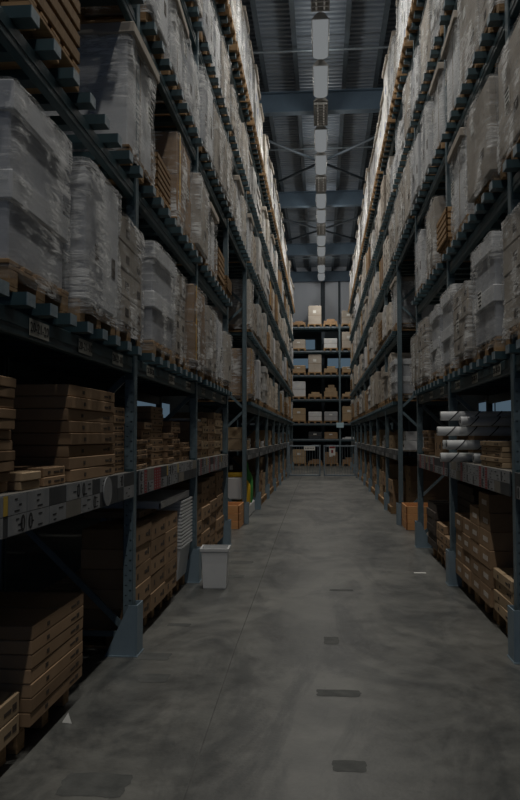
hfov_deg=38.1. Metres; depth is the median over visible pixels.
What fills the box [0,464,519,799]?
floor
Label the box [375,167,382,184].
wooden pallet
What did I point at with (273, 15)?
ceiling
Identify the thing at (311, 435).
load
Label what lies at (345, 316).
load
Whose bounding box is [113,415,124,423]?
carton
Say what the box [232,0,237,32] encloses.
load
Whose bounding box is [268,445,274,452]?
strip
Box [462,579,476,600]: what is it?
wooden pallet
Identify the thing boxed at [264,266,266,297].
load
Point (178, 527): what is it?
storage box
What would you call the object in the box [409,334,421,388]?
load
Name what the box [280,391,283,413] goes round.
load
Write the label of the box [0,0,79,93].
wooden pallet
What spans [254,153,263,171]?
wooden pallet
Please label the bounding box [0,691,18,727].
carton
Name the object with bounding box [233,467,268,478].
carton
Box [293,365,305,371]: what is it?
load
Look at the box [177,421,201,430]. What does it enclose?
carton
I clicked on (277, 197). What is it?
load
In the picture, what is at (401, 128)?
load
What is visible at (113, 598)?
carton
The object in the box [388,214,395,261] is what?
load
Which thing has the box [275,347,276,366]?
load
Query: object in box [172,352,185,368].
wooden pallet
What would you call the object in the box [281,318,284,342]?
load
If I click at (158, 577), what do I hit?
carton
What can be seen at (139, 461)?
carton
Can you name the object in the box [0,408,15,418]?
carton
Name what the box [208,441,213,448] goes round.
carton
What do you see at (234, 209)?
load
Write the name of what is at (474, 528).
carton
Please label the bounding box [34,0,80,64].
crate
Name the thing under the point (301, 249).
trim
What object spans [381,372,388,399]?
load
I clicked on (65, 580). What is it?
wooden pallet
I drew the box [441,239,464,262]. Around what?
wooden pallet
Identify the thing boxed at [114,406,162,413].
carton
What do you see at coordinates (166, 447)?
carton
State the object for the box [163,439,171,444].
carton
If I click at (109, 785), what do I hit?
floor marking
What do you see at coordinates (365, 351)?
load
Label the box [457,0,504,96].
load
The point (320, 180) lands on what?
strip light
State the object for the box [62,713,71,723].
paper scrap
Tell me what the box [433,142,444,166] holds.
wooden pallet
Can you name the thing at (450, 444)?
roll
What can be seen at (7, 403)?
carton
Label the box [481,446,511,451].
carton
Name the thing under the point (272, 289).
load
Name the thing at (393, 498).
carton
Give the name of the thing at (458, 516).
carton
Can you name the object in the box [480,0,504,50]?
wooden pallet
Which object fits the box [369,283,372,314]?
load
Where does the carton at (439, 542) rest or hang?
on the carton at (440, 551)
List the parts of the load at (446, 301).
lid, lid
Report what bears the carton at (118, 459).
on the carton at (119, 467)
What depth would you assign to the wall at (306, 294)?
44.02 m
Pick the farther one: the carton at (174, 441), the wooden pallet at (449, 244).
the wooden pallet at (449, 244)
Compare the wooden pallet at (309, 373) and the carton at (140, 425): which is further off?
the wooden pallet at (309, 373)
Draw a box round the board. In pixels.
[163,418,200,421]
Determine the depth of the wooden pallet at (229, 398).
15.71 m
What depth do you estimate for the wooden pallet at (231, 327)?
14.73 m
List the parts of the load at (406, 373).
lid, lid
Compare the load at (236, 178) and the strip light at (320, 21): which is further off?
the strip light at (320, 21)
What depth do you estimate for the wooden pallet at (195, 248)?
8.85 m
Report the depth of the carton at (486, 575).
6.73 m
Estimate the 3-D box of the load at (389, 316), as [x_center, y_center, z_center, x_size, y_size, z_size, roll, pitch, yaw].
[3.179,-1.691,15.665,1.043,0.560,0.780,0,-3,5]
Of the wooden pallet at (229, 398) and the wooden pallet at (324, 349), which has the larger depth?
the wooden pallet at (324, 349)
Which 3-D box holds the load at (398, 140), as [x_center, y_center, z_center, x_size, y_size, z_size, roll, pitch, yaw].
[3.067,-4.569,13.875,1.112,0.920,0.767,0,-3,5]
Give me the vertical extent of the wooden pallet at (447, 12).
0.144 m
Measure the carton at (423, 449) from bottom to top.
0.048 m
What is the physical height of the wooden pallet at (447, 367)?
0.144 m
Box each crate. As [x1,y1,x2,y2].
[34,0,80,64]
[108,152,170,204]
[214,247,224,285]
[223,275,231,295]
[228,502,243,528]
[266,332,269,353]
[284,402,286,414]
[378,320,383,345]
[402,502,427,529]
[436,206,454,253]
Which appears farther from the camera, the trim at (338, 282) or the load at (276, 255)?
the trim at (338, 282)
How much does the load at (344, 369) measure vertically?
0.300 m
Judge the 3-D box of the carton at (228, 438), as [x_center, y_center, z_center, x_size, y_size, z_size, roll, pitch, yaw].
[-0.522,0.954,16.653,0.602,0.218,0.496,0,-3,3]
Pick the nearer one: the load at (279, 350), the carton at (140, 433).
the carton at (140, 433)
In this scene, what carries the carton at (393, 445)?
on the rack at (399, 341)
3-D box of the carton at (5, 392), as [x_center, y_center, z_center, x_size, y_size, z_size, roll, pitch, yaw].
[-1.604,-0.042,3.434,0.800,0.048,0.496,0,-3,5]
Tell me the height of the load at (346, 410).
0.800 m
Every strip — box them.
[247,448,258,459]
[259,446,267,455]
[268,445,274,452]
[275,444,279,450]
[364,444,368,450]
[369,445,375,452]
[376,446,384,455]
[385,448,397,459]
[515,472,519,499]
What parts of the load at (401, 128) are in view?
lid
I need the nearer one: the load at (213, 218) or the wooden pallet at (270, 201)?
the load at (213, 218)
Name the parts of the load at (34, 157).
lid, lid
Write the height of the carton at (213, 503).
0.158 m
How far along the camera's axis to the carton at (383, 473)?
18.16 m
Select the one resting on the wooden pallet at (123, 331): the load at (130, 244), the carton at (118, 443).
the load at (130, 244)
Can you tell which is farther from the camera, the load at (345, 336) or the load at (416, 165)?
the load at (345, 336)
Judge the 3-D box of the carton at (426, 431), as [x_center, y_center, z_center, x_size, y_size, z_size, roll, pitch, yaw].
[2.672,0.461,10.835,0.602,0.048,0.546,0,-3,5]
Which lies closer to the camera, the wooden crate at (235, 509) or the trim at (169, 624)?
the trim at (169, 624)
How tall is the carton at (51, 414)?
0.070 m
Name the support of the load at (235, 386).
on the wooden pallet at (249, 398)
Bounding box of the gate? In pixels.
[287,442,357,477]
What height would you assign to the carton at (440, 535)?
0.098 m
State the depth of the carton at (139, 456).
6.18 m
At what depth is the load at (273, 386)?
22.28 m
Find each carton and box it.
[0,375,15,387]
[0,386,14,397]
[0,397,12,408]
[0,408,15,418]
[0,419,14,428]
[0,421,112,432]
[0,430,10,439]
[0,440,11,450]
[0,451,14,460]
[0,461,13,471]
[0,472,8,482]
[0,482,6,492]
[0,592,82,639]
[0,605,82,654]
[0,617,82,668]
[0,629,81,683]
[0,641,82,697]
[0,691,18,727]
[0,713,18,750]
[3,444,112,456]
[7,471,40,481]
[7,479,39,490]
[9,396,113,412]
[10,433,114,444]
[12,408,112,422]
[12,454,114,469]
[13,466,64,476]
[14,384,114,402]
[18,653,82,712]
[19,665,81,727]
[39,475,64,486]
[61,464,114,481]
[80,558,149,588]
[81,540,149,568]
[81,576,150,608]
[82,521,151,548]
[82,594,149,629]
[106,432,123,439]
[110,440,123,447]
[112,517,165,540]
[113,407,124,415]
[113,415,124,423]
[113,424,123,431]
[113,448,123,455]
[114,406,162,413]
[115,456,123,464]
[115,464,123,472]
[137,413,162,419]
[137,419,162,425]
[137,422,151,429]
[137,430,149,436]
[137,437,149,443]
[137,440,147,443]
[137,444,145,448]
[137,449,146,453]
[137,454,146,458]
[137,459,144,463]
[137,463,146,468]
[144,510,176,530]
[145,452,150,459]
[146,439,162,445]
[146,445,152,451]
[149,458,163,465]
[150,426,161,432]
[150,433,161,438]
[150,533,164,557]
[150,549,164,575]
[150,581,164,610]
[151,445,163,452]
[151,452,162,458]
[151,565,164,591]
[157,480,208,494]
[158,421,178,426]
[160,445,173,450]
[162,427,179,432]
[162,433,173,438]
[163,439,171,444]
[163,451,172,457]
[164,457,173,463]
[165,526,176,547]
[165,541,176,563]
[165,555,176,579]
[165,571,175,595]
[172,412,221,419]
[172,439,179,444]
[173,450,179,455]
[173,456,179,461]
[176,442,188,446]
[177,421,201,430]
[178,431,201,439]
[179,447,189,451]
[180,440,201,448]
[180,451,187,455]
[180,456,188,460]
[187,449,200,457]
[188,475,214,488]
[188,493,201,508]
[197,470,222,483]
[197,507,200,521]
[197,520,201,534]
[197,533,200,545]
[198,418,206,425]
[201,426,208,433]
[201,434,206,440]
[201,441,207,448]
[201,449,206,456]
[201,492,208,506]
[201,504,209,519]
[201,517,208,532]
[201,528,209,545]
[207,419,213,425]
[207,434,213,440]
[207,448,213,455]
[208,426,213,433]
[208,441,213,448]
[208,498,216,513]
[208,533,214,544]
[209,487,214,500]
[209,510,215,525]
[209,522,214,536]
[212,420,222,426]
[214,427,221,433]
[214,434,220,440]
[214,441,220,447]
[214,447,219,454]
[215,482,221,495]
[215,493,222,507]
[215,515,223,531]
[215,527,222,542]
[216,504,222,518]
[220,439,241,449]
[221,427,241,437]
[228,438,250,447]
[228,470,262,479]
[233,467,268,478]
[247,436,264,440]
[249,430,270,437]
[251,472,259,487]
[262,483,264,495]
[268,456,276,465]
[362,451,375,459]
[367,431,375,436]
[372,454,404,465]
[379,430,397,437]
[382,458,416,471]
[382,471,384,485]
[385,464,416,477]
[386,432,397,435]
[388,478,405,493]
[389,436,403,441]
[389,442,396,448]
[389,492,405,506]
[403,431,423,440]
[403,441,424,449]
[406,479,448,495]
[406,493,448,502]
[422,430,435,433]
[422,448,434,451]
[423,434,434,436]
[423,441,434,443]
[424,437,434,440]
[424,444,434,447]
[424,451,434,454]
[426,507,449,519]
[427,515,449,527]
[427,521,436,534]
[428,500,448,512]
[428,529,436,542]
[428,536,437,550]
[435,434,467,456]
[436,529,443,542]
[437,521,449,534]
[437,537,444,550]
[438,546,444,556]
[444,535,449,547]
[455,513,469,531]
[456,528,463,545]
[456,543,463,562]
[456,558,463,578]
[457,450,467,452]
[458,496,478,508]
[462,533,470,553]
[463,517,469,535]
[463,549,470,569]
[463,564,471,586]
[468,436,511,439]
[468,450,484,452]
[470,504,479,525]
[470,521,480,543]
[470,538,479,560]
[471,555,480,578]
[471,572,480,596]
[479,491,512,512]
[480,441,511,446]
[480,455,511,462]
[480,509,512,531]
[480,527,512,550]
[480,544,513,569]
[480,562,496,588]
[480,580,493,607]
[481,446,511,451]
[481,460,511,467]
[482,451,511,456]
[493,568,513,592]
[494,589,512,609]
[494,599,507,622]
[496,580,513,604]
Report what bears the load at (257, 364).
on the wooden pallet
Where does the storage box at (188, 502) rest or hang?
in the storage box at (187, 506)
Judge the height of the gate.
1.400 m
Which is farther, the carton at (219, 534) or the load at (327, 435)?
the load at (327, 435)
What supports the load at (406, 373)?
on the wooden pallet at (395, 397)
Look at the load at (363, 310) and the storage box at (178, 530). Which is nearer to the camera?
the storage box at (178, 530)
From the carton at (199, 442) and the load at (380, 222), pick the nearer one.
the carton at (199, 442)
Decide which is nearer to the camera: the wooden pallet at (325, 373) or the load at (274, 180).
the load at (274, 180)
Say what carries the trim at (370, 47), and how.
attached to the wall at (174, 401)
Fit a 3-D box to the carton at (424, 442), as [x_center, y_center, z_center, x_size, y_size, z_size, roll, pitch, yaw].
[2.685,0.611,10.821,0.602,0.048,0.546,0,-3,5]
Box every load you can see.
[0,79,72,296]
[26,21,159,184]
[62,159,121,326]
[84,0,170,53]
[115,211,144,339]
[140,240,176,353]
[151,40,199,137]
[151,131,191,241]
[164,0,188,101]
[171,267,186,364]
[179,66,212,161]
[184,284,205,370]
[190,173,209,258]
[193,0,202,17]
[198,348,255,400]
[199,0,214,56]
[201,305,217,379]
[205,202,218,276]
[209,279,253,330]
[211,15,221,87]
[212,104,225,186]
[213,319,223,378]
[216,0,232,24]
[220,35,231,115]
[221,331,232,382]
[222,134,232,206]
[229,85,238,143]
[229,179,238,224]
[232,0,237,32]
[232,0,243,69]
[232,175,243,236]
[236,110,241,163]
[238,6,249,93]
[238,40,253,116]
[240,123,248,180]
[240,196,246,247]
[247,213,253,265]
[248,149,251,191]
[249,167,256,211]
[251,233,255,272]
[252,64,258,136]
[252,303,256,335]
[252,371,256,397]
[254,237,260,281]
[254,304,261,340]
[254,360,260,399]
[257,84,260,143]
[257,184,260,215]
[259,103,263,157]
[259,199,261,227]
[259,314,262,345]
[259,373,262,401]
[260,256,263,290]
[261,313,266,350]
[261,366,267,403]
[262,206,267,240]
[263,134,266,176]
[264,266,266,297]
[266,136,269,185]
[266,219,269,253]
[266,270,269,303]
[267,375,268,404]
[268,156,270,194]
[268,325,270,357]
[268,378,272,407]
[269,228,270,254]
[269,281,272,309]
[270,162,273,208]
[270,234,274,265]
[271,330,272,360]
[272,289,273,315]
[273,178,276,218]
[273,338,274,363]
[273,386,274,408]
[275,251,277,282]
[275,295,277,324]
[275,341,279,369]
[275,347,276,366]
[275,383,277,409]
[276,191,278,234]
[277,393,281,412]
[278,203,280,236]
[278,269,280,292]
[279,313,280,332]
[279,350,280,371]
[280,212,282,250]
[280,271,281,295]
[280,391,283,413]
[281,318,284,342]
[281,319,283,339]
[282,223,284,255]
[282,361,283,376]
[284,323,286,346]
[284,357,286,380]
[284,397,288,415]
[288,260,289,283]
[288,397,290,417]
[290,313,291,330]
[291,404,292,418]
[292,285,294,302]
[293,321,304,323]
[293,340,305,347]
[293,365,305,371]
[293,381,305,396]
[293,408,305,420]
[293,449,305,462]
[308,306,320,323]
[308,354,321,371]
[308,392,321,395]
[308,412,321,420]
[308,432,321,438]
[309,459,321,462]
[324,319,336,323]
[324,338,336,347]
[324,366,336,371]
[324,385,337,395]
[324,412,337,420]
[324,432,337,438]
[325,452,337,462]
[341,311,350,323]
[341,332,352,347]
[342,367,350,371]
[342,406,350,420]
[343,457,350,462]
[350,270,352,297]
[352,254,354,282]
[354,365,355,384]
[356,230,357,268]
[356,293,357,313]
[356,366,357,382]
[357,216,361,258]
[357,327,358,345]
[359,275,361,295]
[359,394,361,413]
[360,210,362,243]
[360,354,363,374]
[362,199,364,238]
[362,307,364,330]
[362,356,363,373]
[362,391,364,411]
[363,183,365,229]
[363,256,364,287]
[364,296,368,323]
[364,347,366,369]
[365,168,369,219]
[365,254,366,281]
[365,389,367,410]
[366,247,370,274]
[367,336,368,365]
[368,327,372,360]
[368,386,369,408]
[369,158,371,200]
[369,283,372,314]
[370,375,373,407]
[371,149,374,190]
[371,230,374,259]
[372,277,374,308]
[372,379,375,406]
[373,133,376,180]
[373,325,377,353]
[374,272,380,302]
[374,372,380,404]
[375,123,378,171]
[375,214,377,247]
[376,313,381,349]
[378,107,381,156]
[378,199,382,231]
[378,380,381,403]
[379,256,382,288]
[380,88,383,146]
[381,175,385,220]
[381,365,384,401]
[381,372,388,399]
[382,54,389,137]
[382,305,387,339]
[383,236,388,280]
[386,156,394,206]
[386,302,392,334]
[387,30,397,108]
[387,239,390,270]
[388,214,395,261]
[388,353,411,397]
[389,359,447,399]
[390,154,395,191]
[390,276,435,326]
[392,32,397,83]
[393,193,400,251]
[395,121,401,178]
[396,0,409,69]
[398,173,406,238]
[399,118,406,154]
[401,0,408,45]
[402,72,413,142]
[403,151,413,226]
[409,133,421,203]
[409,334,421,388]
[410,46,420,121]
[414,229,426,290]
[417,317,431,384]
[419,0,432,83]
[420,101,434,186]
[425,195,445,277]
[429,62,444,157]
[429,304,443,379]
[431,0,442,47]
[440,0,444,12]
[440,283,465,372]
[441,10,459,121]
[447,127,474,239]
[452,280,477,363]
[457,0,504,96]
[464,76,499,209]
[470,231,505,351]
[479,0,504,35]
[497,18,519,174]
[500,207,519,342]
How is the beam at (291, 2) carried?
attached to the wall at (306, 294)
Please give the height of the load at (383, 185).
0.817 m
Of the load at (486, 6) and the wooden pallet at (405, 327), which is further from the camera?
the wooden pallet at (405, 327)
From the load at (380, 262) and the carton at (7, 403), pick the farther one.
the load at (380, 262)
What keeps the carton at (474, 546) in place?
on the carton at (475, 564)
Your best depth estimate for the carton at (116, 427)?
5.54 m
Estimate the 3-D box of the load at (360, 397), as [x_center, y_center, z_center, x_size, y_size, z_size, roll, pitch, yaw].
[4.098,0.151,26.953,1.060,0.658,0.800,0,-3,6]
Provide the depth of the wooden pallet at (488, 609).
7.05 m
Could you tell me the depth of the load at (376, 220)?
19.37 m
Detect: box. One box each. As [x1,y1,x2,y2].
[157,503,191,511]
[164,500,191,507]
[170,497,191,504]
[176,539,191,580]
[177,506,191,514]
[177,510,191,518]
[177,513,191,521]
[177,516,191,525]
[177,519,191,528]
[177,523,191,532]
[177,526,191,535]
[177,529,191,539]
[177,532,191,542]
[177,536,191,546]
[228,477,241,499]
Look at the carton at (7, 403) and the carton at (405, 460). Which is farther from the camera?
the carton at (405, 460)
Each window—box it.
[137,401,169,417]
[290,357,307,369]
[294,338,315,350]
[326,357,350,369]
[478,399,510,410]
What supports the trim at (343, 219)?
attached to the wall at (174, 401)
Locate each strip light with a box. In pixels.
[311,0,329,11]
[311,12,329,58]
[312,60,328,97]
[313,97,327,125]
[314,126,327,151]
[315,152,326,174]
[315,174,326,191]
[316,192,325,208]
[316,208,325,222]
[317,223,325,234]
[317,235,325,245]
[317,246,324,256]
[317,256,324,264]
[318,265,324,272]
[318,273,324,280]
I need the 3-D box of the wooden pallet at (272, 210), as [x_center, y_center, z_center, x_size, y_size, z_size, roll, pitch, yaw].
[-0.219,-5.145,20.811,1.200,0.144,0.710,0,-3,5]
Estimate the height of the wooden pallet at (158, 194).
0.144 m
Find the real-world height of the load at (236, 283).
0.980 m
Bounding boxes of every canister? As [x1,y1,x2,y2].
[238,481,249,503]
[247,462,251,502]
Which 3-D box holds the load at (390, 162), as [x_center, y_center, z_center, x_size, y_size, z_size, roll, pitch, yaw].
[3.209,-4.546,15.799,1.061,0.877,0.796,0,-3,5]
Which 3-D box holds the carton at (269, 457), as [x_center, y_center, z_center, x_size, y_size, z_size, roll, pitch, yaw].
[0.069,1.962,24.229,0.902,0.278,0.696,0,-3,5]
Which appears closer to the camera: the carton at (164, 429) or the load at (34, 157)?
the load at (34, 157)
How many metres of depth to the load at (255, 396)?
15.90 m
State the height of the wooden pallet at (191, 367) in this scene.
0.144 m
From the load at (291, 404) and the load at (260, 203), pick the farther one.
the load at (291, 404)
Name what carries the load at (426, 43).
on the wooden pallet at (428, 71)
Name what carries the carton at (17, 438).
on the carton at (84, 449)
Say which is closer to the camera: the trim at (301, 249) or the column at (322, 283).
the trim at (301, 249)
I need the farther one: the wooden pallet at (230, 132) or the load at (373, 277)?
the load at (373, 277)
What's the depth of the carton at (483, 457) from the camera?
6.38 m
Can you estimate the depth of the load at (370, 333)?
21.06 m
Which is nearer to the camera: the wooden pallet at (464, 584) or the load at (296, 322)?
the wooden pallet at (464, 584)
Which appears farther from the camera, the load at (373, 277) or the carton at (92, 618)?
the load at (373, 277)
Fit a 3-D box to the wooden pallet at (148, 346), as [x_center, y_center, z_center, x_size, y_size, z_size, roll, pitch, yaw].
[-1.461,-0.409,6.790,1.200,0.144,0.820,0,-3,5]
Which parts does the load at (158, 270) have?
lid, lid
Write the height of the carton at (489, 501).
0.163 m
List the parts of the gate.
post, post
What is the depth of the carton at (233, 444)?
14.59 m
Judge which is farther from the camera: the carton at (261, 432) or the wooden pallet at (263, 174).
the carton at (261, 432)
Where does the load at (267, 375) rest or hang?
on the wooden pallet
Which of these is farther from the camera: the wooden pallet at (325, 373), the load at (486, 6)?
the wooden pallet at (325, 373)
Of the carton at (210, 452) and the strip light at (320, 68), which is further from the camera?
the strip light at (320, 68)
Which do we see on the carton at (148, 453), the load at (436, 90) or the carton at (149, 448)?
the carton at (149, 448)
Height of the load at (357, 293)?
0.750 m
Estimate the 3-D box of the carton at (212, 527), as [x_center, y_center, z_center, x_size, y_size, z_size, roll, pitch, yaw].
[-1.046,1.755,10.248,0.802,0.158,0.596,0,-3,5]
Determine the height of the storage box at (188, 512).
0.360 m
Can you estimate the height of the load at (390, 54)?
1.740 m
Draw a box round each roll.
[436,426,510,435]
[440,411,510,420]
[440,452,480,461]
[442,440,445,448]
[446,440,511,449]
[459,416,510,425]
[473,453,481,462]
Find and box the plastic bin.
[200,545,230,588]
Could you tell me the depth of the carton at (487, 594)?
6.73 m
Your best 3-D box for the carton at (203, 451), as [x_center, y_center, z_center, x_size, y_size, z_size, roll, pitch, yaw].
[-1.016,0.681,9.675,0.602,0.098,0.446,0,-3,5]
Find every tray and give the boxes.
[101,489,188,508]
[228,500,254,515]
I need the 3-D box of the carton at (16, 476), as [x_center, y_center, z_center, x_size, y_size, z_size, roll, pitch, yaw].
[-1.452,0.385,3.840,0.600,0.043,0.246,0,-3,5]
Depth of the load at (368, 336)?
23.43 m
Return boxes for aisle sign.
[336,423,343,427]
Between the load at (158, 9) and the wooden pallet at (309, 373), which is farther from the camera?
the wooden pallet at (309, 373)
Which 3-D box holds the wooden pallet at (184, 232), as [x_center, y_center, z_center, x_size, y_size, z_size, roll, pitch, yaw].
[-1.379,-1.710,7.849,1.200,0.144,0.820,0,-3,5]
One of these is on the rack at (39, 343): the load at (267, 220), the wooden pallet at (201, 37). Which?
the wooden pallet at (201, 37)
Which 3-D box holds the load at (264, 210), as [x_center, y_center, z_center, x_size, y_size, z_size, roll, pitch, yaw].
[-0.352,-4.337,18.845,1.070,0.750,0.800,0,-3,4]
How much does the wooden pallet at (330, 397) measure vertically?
0.144 m
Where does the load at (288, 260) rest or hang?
on the wooden pallet
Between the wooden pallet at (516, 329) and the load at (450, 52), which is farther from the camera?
the load at (450, 52)
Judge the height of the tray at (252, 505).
0.250 m
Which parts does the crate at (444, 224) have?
corner post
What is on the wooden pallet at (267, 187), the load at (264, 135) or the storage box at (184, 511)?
the load at (264, 135)
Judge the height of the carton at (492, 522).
0.163 m
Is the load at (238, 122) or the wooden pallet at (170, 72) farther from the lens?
the load at (238, 122)
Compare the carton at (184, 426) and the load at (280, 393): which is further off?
the load at (280, 393)
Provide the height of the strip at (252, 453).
0.190 m
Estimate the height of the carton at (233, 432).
0.218 m
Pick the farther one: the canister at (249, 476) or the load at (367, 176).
the load at (367, 176)
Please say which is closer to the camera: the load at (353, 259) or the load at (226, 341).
the load at (226, 341)
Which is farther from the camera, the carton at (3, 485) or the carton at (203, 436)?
the carton at (203, 436)
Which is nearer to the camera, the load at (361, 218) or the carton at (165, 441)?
the carton at (165, 441)
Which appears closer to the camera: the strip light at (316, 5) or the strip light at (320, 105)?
the strip light at (316, 5)
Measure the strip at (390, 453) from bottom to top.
0.190 m
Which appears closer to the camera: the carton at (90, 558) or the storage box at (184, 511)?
the carton at (90, 558)
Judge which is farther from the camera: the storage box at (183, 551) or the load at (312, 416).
the load at (312, 416)
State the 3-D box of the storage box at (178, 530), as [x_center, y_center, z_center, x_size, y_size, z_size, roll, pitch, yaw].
[-1.085,1.531,8.102,0.612,0.360,0.632,0,-3,5]
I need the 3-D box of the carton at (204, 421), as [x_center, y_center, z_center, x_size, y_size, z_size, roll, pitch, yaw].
[-1.014,0.281,9.681,0.602,0.098,0.446,0,-3,4]
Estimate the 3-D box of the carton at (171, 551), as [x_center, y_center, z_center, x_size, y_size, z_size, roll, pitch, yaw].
[-1.068,1.482,7.370,0.422,0.148,0.556,0,-3,5]
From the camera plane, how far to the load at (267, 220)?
19.35 m
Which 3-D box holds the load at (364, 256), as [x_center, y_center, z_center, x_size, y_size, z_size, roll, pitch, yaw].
[3.864,-4.140,24.315,1.061,0.877,0.796,0,-3,5]
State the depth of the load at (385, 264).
16.58 m
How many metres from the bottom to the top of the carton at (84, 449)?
0.070 m
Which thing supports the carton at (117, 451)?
on the carton at (118, 459)
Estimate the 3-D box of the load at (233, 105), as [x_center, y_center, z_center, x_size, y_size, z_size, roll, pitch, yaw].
[-0.929,-4.567,12.252,1.109,0.760,0.844,0,-3,4]
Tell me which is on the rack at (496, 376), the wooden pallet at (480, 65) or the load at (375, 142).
the wooden pallet at (480, 65)
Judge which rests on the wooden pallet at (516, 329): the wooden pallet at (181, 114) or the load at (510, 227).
the load at (510, 227)
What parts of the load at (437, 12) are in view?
lid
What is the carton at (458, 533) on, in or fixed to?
on the carton at (459, 550)
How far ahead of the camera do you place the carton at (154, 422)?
6.82 m
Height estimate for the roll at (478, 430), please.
0.103 m
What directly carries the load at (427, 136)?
on the wooden pallet
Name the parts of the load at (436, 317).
lid, lid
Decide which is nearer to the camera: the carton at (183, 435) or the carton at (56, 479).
the carton at (56, 479)
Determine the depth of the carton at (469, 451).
8.02 m
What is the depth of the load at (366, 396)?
23.99 m
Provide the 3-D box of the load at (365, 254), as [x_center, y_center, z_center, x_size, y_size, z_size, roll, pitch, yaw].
[3.788,-4.120,23.396,1.043,0.750,0.700,0,-3,6]
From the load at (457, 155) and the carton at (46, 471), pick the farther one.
the load at (457, 155)
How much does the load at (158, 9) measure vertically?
0.850 m
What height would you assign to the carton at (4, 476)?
0.048 m
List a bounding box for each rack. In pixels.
[0,0,232,657]
[186,52,293,523]
[237,324,392,465]
[349,48,460,524]
[409,0,519,664]
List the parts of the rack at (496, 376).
shelf sign strip, location plate, location plate, shelf sign strip, location plate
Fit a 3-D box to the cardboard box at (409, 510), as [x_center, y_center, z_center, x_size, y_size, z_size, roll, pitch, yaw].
[3.099,2.092,13.586,1.000,0.414,0.803,0,-3,5]
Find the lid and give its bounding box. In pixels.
[228,472,241,476]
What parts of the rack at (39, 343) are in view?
location plate, shelf sign strip, location plate, location plate, location plate, shelf sign strip, location plate, location plate, shelf sign strip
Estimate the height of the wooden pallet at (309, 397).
0.144 m
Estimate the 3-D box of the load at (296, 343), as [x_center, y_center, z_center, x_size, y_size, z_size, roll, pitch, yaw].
[2.208,-3.113,42.717,0.744,0.500,1.004,0,-3,5]
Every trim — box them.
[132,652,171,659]
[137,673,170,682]
[167,623,190,625]
[183,476,301,799]
[228,575,244,577]
[230,561,252,563]
[234,549,257,551]
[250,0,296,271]
[253,46,388,53]
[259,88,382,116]
[268,146,372,150]
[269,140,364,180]
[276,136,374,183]
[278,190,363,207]
[282,219,357,221]
[283,218,356,240]
[285,217,357,241]
[286,242,356,256]
[287,257,351,258]
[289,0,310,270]
[290,271,349,281]
[316,689,360,696]
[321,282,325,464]
[324,637,338,643]
[329,589,352,590]
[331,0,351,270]
[332,760,366,771]
[338,282,339,374]
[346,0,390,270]
[408,419,410,455]
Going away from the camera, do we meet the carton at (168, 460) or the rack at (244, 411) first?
the carton at (168, 460)
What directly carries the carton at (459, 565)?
on the wooden pallet at (464, 584)
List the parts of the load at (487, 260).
lid, lid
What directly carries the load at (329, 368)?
on the wooden pallet at (325, 373)
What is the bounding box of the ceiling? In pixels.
[241,0,397,267]
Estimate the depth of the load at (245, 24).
14.09 m
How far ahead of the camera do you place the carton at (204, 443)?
9.64 m
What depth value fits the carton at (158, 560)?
6.73 m
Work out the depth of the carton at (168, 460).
7.29 m
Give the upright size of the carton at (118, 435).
0.058 m
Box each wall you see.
[9,376,188,412]
[220,267,443,464]
[444,395,485,426]
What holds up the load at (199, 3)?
on the wooden pallet at (189, 3)
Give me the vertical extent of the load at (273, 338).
0.750 m
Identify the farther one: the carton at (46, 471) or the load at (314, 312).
the load at (314, 312)
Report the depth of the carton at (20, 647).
4.00 m
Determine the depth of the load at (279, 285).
25.23 m
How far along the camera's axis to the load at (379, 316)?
18.39 m
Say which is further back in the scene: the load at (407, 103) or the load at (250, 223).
the load at (250, 223)
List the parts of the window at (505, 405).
frame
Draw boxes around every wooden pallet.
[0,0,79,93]
[0,258,68,312]
[0,746,5,766]
[6,689,68,754]
[56,569,184,597]
[68,298,114,334]
[71,144,153,197]
[77,2,163,58]
[115,319,140,346]
[140,340,171,363]
[151,69,182,103]
[151,101,197,137]
[154,186,170,210]
[171,216,190,242]
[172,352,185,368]
[175,243,205,265]
[175,263,215,277]
[185,1,198,21]
[185,31,210,66]
[185,145,210,170]
[186,360,200,376]
[186,394,251,401]
[200,369,211,381]
[200,397,255,403]
[208,75,219,97]
[212,375,220,385]
[215,0,228,8]
[218,4,235,42]
[218,96,228,124]
[221,380,228,389]
[222,324,251,331]
[229,41,242,73]
[229,69,247,98]
[229,131,235,150]
[237,94,252,119]
[240,117,256,140]
[249,137,260,155]
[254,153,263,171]
[259,169,266,185]
[261,182,269,197]
[268,195,271,208]
[268,207,274,218]
[293,324,305,326]
[293,348,305,350]
[293,372,305,374]
[308,324,321,326]
[308,372,321,374]
[308,396,321,398]
[323,324,337,326]
[323,348,337,350]
[324,372,337,374]
[324,396,337,398]
[341,372,350,374]
[368,206,374,218]
[370,196,376,207]
[372,181,376,196]
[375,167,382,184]
[378,151,395,169]
[381,134,394,154]
[385,115,402,137]
[388,396,445,402]
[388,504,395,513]
[389,90,403,116]
[392,323,415,330]
[392,394,460,400]
[394,67,407,94]
[399,37,420,70]
[406,0,423,38]
[407,128,421,147]
[414,92,432,120]
[414,380,421,389]
[422,60,433,93]
[422,375,430,386]
[427,261,471,278]
[431,25,443,60]
[431,368,443,381]
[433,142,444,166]
[433,548,444,564]
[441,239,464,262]
[444,10,452,14]
[444,360,459,375]
[446,95,464,132]
[453,214,468,239]
[459,349,476,367]
[460,49,498,96]
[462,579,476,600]
[474,172,499,204]
[477,336,505,358]
[477,594,496,620]
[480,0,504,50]
[496,612,507,633]
[500,134,519,179]
[506,324,519,344]
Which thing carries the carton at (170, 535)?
on the carton at (171, 551)
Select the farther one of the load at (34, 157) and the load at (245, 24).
the load at (245, 24)

